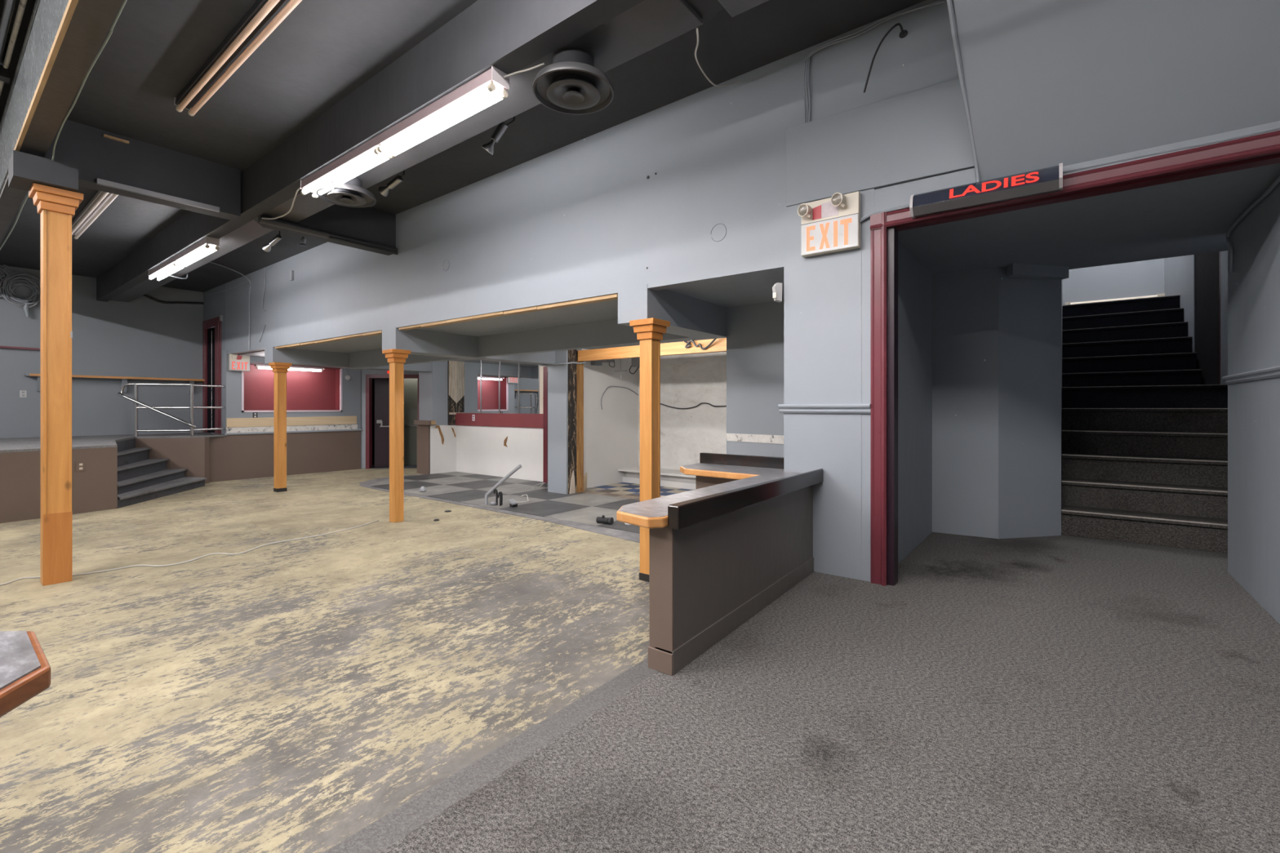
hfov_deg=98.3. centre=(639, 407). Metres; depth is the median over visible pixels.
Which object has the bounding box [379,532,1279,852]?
floor
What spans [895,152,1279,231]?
trim
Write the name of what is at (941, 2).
cable
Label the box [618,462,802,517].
countertop
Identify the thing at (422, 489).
lump
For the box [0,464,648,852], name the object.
floor
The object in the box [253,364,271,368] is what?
strip light
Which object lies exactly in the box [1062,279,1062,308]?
wall
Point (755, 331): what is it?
wall
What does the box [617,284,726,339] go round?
beam
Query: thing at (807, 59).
cable
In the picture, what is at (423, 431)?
wall
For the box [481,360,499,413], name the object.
wall mirror
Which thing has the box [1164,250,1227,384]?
wall
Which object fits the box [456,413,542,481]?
wall
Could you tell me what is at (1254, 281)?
wall
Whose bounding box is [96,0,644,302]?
ceiling beam
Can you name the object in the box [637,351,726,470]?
wall
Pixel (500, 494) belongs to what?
pipe stub
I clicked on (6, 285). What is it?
cable coil
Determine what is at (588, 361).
cable
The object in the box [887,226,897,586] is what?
trim
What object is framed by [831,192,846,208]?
lamp
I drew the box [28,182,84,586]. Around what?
wood column
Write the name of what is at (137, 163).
cross beam
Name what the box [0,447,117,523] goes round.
wall
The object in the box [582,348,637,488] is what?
wall
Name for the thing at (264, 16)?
strip light
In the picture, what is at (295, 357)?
beam
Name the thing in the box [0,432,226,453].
floor
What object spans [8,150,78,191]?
beam
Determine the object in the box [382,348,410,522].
wood column
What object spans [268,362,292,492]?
wood column
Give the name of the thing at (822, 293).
wall
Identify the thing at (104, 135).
batten
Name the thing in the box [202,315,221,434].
door
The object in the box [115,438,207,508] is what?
steps
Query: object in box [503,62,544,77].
cable
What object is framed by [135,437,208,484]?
wall
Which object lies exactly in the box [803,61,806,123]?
cable
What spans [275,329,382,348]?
trim
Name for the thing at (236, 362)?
exit sign
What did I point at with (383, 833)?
border strip
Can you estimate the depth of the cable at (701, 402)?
9.12 m
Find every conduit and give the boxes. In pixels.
[96,177,219,212]
[484,464,521,504]
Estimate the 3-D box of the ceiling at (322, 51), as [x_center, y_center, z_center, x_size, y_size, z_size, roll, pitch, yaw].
[-2.050,-2.270,4.066,18.200,0.100,2.960,0,0,37]
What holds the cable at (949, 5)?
attached to the wall at (1049, 83)
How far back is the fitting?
6.11 m
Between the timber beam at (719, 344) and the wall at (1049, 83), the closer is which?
the wall at (1049, 83)
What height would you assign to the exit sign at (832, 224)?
0.318 m
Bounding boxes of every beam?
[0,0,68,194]
[0,0,123,244]
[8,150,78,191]
[44,118,240,220]
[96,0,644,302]
[253,204,395,255]
[264,346,431,372]
[348,319,694,368]
[382,326,555,364]
[576,337,726,361]
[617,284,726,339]
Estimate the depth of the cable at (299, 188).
4.78 m
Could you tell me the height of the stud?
2.160 m
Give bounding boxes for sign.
[228,353,249,371]
[797,191,860,257]
[909,162,1062,218]
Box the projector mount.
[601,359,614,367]
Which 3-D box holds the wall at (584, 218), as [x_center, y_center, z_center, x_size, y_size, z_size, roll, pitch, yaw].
[-2.433,-0.860,6.138,12.910,2.720,0.137,0,0,37]
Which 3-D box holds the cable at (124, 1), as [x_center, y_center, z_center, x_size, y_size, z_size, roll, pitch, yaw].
[-2.202,-1.810,2.414,5.432,0.068,0.032,0,0,37]
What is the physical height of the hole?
0.200 m
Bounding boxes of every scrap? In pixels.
[435,425,444,444]
[583,472,586,491]
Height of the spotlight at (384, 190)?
0.294 m
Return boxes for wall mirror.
[457,360,481,413]
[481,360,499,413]
[499,361,519,413]
[519,363,539,413]
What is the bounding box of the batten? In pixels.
[103,133,128,143]
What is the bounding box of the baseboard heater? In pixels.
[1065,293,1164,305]
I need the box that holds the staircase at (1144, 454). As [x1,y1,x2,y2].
[1061,294,1227,553]
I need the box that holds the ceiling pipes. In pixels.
[0,0,27,96]
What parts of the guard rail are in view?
post, handrail, rail, rail, rail, post, rail, rail, rail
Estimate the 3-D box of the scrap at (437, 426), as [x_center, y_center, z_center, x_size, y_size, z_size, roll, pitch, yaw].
[-3.917,0.540,10.808,0.012,0.380,0.190,0,0,37]
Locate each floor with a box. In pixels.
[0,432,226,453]
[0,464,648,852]
[370,471,691,533]
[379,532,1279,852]
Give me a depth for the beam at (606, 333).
6.50 m
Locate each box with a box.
[507,494,529,506]
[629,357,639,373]
[1007,262,1068,279]
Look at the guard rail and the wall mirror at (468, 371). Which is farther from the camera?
the wall mirror at (468, 371)
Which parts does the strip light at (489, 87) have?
plate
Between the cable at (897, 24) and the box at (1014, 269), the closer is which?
the cable at (897, 24)
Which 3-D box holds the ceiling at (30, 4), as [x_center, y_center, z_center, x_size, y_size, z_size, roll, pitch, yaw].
[-4.897,-2.800,0.351,18.200,0.100,6.600,0,0,37]
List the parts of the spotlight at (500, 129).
bulb, arm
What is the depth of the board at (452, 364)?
11.04 m
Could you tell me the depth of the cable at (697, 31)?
3.29 m
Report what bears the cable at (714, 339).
attached to the timber beam at (719, 344)
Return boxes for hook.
[898,29,907,38]
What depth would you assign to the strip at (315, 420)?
10.68 m
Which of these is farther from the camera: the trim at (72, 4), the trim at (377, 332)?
the trim at (377, 332)
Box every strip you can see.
[226,416,356,427]
[323,657,657,852]
[539,365,545,413]
[726,433,783,444]
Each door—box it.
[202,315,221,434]
[360,368,418,468]
[404,378,417,464]
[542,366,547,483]
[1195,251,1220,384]
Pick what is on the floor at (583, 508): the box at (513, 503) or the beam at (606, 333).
the box at (513, 503)
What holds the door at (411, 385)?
in the wall
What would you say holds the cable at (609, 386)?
attached to the wall at (610, 432)
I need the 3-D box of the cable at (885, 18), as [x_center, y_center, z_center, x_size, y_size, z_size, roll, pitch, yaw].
[1.318,-2.170,3.176,0.773,0.063,0.010,0,0,37]
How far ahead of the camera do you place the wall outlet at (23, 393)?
8.80 m
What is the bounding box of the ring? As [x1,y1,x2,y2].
[711,223,726,241]
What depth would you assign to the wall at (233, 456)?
10.60 m
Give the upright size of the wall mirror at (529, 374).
1.036 m
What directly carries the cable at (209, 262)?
attached to the ceiling at (322, 51)
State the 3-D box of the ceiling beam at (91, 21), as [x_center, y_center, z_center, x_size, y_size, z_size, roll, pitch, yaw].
[-2.932,-2.125,2.874,18.150,0.590,0.125,0,0,37]
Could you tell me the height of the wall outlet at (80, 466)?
0.120 m
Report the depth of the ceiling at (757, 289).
5.64 m
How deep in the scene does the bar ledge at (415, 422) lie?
10.61 m
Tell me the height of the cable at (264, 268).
0.677 m
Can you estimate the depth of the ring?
3.78 m
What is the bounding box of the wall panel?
[786,75,974,206]
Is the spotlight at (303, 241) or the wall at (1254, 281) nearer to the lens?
the wall at (1254, 281)
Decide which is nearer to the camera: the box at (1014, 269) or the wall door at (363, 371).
the box at (1014, 269)
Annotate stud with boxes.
[576,350,583,493]
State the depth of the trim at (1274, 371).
2.82 m
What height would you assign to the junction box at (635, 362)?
0.388 m
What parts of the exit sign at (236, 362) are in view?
plate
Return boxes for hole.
[503,436,507,447]
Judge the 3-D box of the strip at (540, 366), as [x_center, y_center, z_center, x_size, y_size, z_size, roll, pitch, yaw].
[-1.689,-0.411,9.576,0.132,1.038,0.014,0,0,37]
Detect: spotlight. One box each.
[262,231,281,252]
[298,235,306,246]
[378,169,404,196]
[481,115,515,155]
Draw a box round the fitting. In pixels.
[595,515,613,524]
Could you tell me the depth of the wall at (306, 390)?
10.95 m
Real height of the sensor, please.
0.119 m
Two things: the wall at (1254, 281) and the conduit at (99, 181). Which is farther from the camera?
the conduit at (99, 181)
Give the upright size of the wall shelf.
0.277 m
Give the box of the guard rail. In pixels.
[117,382,225,436]
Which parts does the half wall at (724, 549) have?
baseboard, return panel, baseboard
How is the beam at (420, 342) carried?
attached to the ceiling at (757, 289)
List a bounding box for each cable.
[0,192,28,249]
[0,520,378,586]
[45,0,127,160]
[142,294,204,304]
[168,262,250,349]
[203,266,272,293]
[261,267,266,311]
[262,186,300,219]
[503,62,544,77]
[539,360,590,366]
[600,386,638,408]
[660,402,726,408]
[684,337,716,350]
[694,26,742,86]
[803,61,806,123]
[804,0,944,60]
[804,0,945,62]
[805,58,808,122]
[859,204,909,222]
[862,22,904,92]
[946,0,980,182]
[1062,126,1279,173]
[1225,176,1279,271]
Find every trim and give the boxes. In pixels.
[13,0,78,151]
[224,428,362,435]
[241,368,342,412]
[249,361,340,368]
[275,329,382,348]
[399,293,617,330]
[777,404,871,413]
[870,130,1279,586]
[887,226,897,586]
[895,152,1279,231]
[1222,365,1279,384]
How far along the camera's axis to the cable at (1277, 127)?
2.38 m
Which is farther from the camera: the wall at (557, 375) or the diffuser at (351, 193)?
the wall at (557, 375)
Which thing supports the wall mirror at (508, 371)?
attached to the wall at (480, 450)
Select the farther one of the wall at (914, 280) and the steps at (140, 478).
the steps at (140, 478)
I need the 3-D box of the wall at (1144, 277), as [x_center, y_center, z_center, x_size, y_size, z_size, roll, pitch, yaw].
[7.529,-2.750,7.850,2.600,2.900,0.120,0,0,37]
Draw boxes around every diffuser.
[315,177,376,207]
[532,48,613,114]
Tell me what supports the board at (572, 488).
on the floor at (583, 508)
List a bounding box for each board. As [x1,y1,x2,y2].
[429,425,456,474]
[448,360,457,403]
[568,470,575,493]
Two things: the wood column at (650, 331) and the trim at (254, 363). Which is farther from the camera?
the trim at (254, 363)
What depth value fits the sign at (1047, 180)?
2.75 m
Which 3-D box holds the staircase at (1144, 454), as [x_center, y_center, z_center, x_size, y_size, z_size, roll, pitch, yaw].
[5.396,-0.190,6.118,1.154,2.380,5.424,0,0,37]
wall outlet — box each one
[19,390,26,397]
[75,461,85,471]
[253,412,257,417]
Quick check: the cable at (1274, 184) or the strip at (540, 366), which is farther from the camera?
the strip at (540, 366)
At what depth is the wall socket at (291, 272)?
8.07 m
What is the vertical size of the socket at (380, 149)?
0.050 m
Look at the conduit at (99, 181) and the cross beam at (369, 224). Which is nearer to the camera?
the conduit at (99, 181)
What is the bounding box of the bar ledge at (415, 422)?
[413,420,435,425]
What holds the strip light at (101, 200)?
attached to the ceiling at (322, 51)
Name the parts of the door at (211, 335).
frame, frame, frame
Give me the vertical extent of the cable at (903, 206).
0.047 m
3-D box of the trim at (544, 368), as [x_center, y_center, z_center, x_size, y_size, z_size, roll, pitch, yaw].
[-1.254,0.300,9.296,0.900,2.000,0.170,0,0,37]
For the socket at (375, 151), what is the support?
attached to the strip light at (489, 87)
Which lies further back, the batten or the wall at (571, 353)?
the wall at (571, 353)
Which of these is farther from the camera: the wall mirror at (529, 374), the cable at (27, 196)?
the wall mirror at (529, 374)
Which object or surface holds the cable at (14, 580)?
on the floor at (291, 696)
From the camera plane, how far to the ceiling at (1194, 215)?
3.32 m
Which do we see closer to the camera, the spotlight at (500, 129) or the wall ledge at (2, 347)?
the spotlight at (500, 129)
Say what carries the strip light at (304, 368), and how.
attached to the wall at (233, 456)
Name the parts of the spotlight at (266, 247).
bulb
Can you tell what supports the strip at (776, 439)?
attached to the wall at (755, 331)
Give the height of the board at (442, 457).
0.945 m
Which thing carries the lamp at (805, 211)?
attached to the exit sign at (832, 224)
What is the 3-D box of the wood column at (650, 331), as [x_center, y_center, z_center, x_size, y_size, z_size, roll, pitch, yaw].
[0.075,0.323,4.182,0.224,1.954,0.224,0,0,37]
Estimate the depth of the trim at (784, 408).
3.30 m
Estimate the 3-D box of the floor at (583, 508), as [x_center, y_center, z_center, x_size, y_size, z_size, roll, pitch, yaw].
[-0.641,1.319,8.303,8.280,0.062,3.400,0,0,37]
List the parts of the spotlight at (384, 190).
bulb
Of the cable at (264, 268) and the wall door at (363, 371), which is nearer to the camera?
the cable at (264, 268)
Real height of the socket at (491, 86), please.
0.050 m
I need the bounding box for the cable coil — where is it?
[0,264,39,316]
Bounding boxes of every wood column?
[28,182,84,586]
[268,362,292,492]
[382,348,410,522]
[629,317,670,582]
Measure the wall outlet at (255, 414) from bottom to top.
0.100 m
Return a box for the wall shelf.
[24,373,204,393]
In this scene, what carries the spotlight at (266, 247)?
attached to the ceiling at (322, 51)
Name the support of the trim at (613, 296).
attached to the wall at (584, 218)
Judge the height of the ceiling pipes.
0.177 m
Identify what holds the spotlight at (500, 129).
attached to the ceiling at (322, 51)
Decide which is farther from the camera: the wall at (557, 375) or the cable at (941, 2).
the wall at (557, 375)
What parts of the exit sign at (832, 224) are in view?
plate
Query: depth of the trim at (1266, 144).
3.09 m
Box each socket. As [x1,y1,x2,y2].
[289,270,293,280]
[373,146,380,154]
[377,143,383,152]
[486,80,495,92]
[499,88,508,98]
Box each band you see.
[226,424,357,433]
[455,413,542,427]
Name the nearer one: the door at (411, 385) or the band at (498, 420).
the band at (498, 420)
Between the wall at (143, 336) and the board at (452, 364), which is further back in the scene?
the board at (452, 364)
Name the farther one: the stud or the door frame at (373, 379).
the door frame at (373, 379)
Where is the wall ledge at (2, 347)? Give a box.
[0,346,39,350]
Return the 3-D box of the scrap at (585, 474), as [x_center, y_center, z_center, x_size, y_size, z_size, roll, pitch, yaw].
[-0.862,1.160,8.614,0.028,0.260,0.280,0,0,6]
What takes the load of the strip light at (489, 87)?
attached to the ceiling beam at (509, 36)
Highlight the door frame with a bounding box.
[365,374,418,468]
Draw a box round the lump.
[418,486,426,492]
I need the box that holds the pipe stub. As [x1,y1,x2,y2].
[489,488,502,506]
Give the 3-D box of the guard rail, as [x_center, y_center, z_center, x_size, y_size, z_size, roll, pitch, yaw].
[-7.872,0.037,9.301,1.443,0.885,0.469,0,0,-32]
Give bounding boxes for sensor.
[772,282,782,302]
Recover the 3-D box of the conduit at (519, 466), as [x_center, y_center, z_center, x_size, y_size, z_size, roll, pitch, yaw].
[-1.802,1.021,7.278,0.560,0.560,0.051,0,0,20]
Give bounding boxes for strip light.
[71,190,118,239]
[148,236,219,280]
[174,0,302,115]
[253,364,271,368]
[288,366,324,372]
[300,65,509,198]
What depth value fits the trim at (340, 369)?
10.66 m
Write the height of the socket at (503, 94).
0.050 m
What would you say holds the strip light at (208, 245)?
attached to the ceiling beam at (509, 36)
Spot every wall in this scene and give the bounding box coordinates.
[0,265,211,438]
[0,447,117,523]
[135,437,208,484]
[206,350,360,482]
[221,0,1279,434]
[244,364,335,410]
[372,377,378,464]
[417,424,430,474]
[418,360,457,474]
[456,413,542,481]
[547,348,582,493]
[568,349,576,493]
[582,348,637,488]
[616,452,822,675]
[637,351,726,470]
[726,300,783,457]
[783,191,861,580]
[861,188,932,582]
[932,266,1062,538]
[953,0,1279,181]
[1062,257,1164,305]
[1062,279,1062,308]
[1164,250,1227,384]
[1227,175,1279,624]
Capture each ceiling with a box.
[0,0,35,123]
[0,0,924,292]
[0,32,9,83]
[238,271,783,360]
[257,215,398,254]
[897,162,1279,274]
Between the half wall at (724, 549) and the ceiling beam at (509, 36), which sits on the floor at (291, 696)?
the half wall at (724, 549)
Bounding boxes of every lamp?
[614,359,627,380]
[797,203,813,218]
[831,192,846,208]
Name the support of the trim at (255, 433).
attached to the wall at (233, 456)
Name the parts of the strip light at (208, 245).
plate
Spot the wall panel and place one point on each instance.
(923, 133)
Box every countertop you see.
[0,631,50,717]
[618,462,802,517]
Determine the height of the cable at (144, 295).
0.309 m
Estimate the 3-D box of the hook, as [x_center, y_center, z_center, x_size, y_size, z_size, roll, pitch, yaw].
[1.466,-2.080,3.080,0.043,0.044,0.006,0,0,37]
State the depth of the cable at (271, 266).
9.35 m

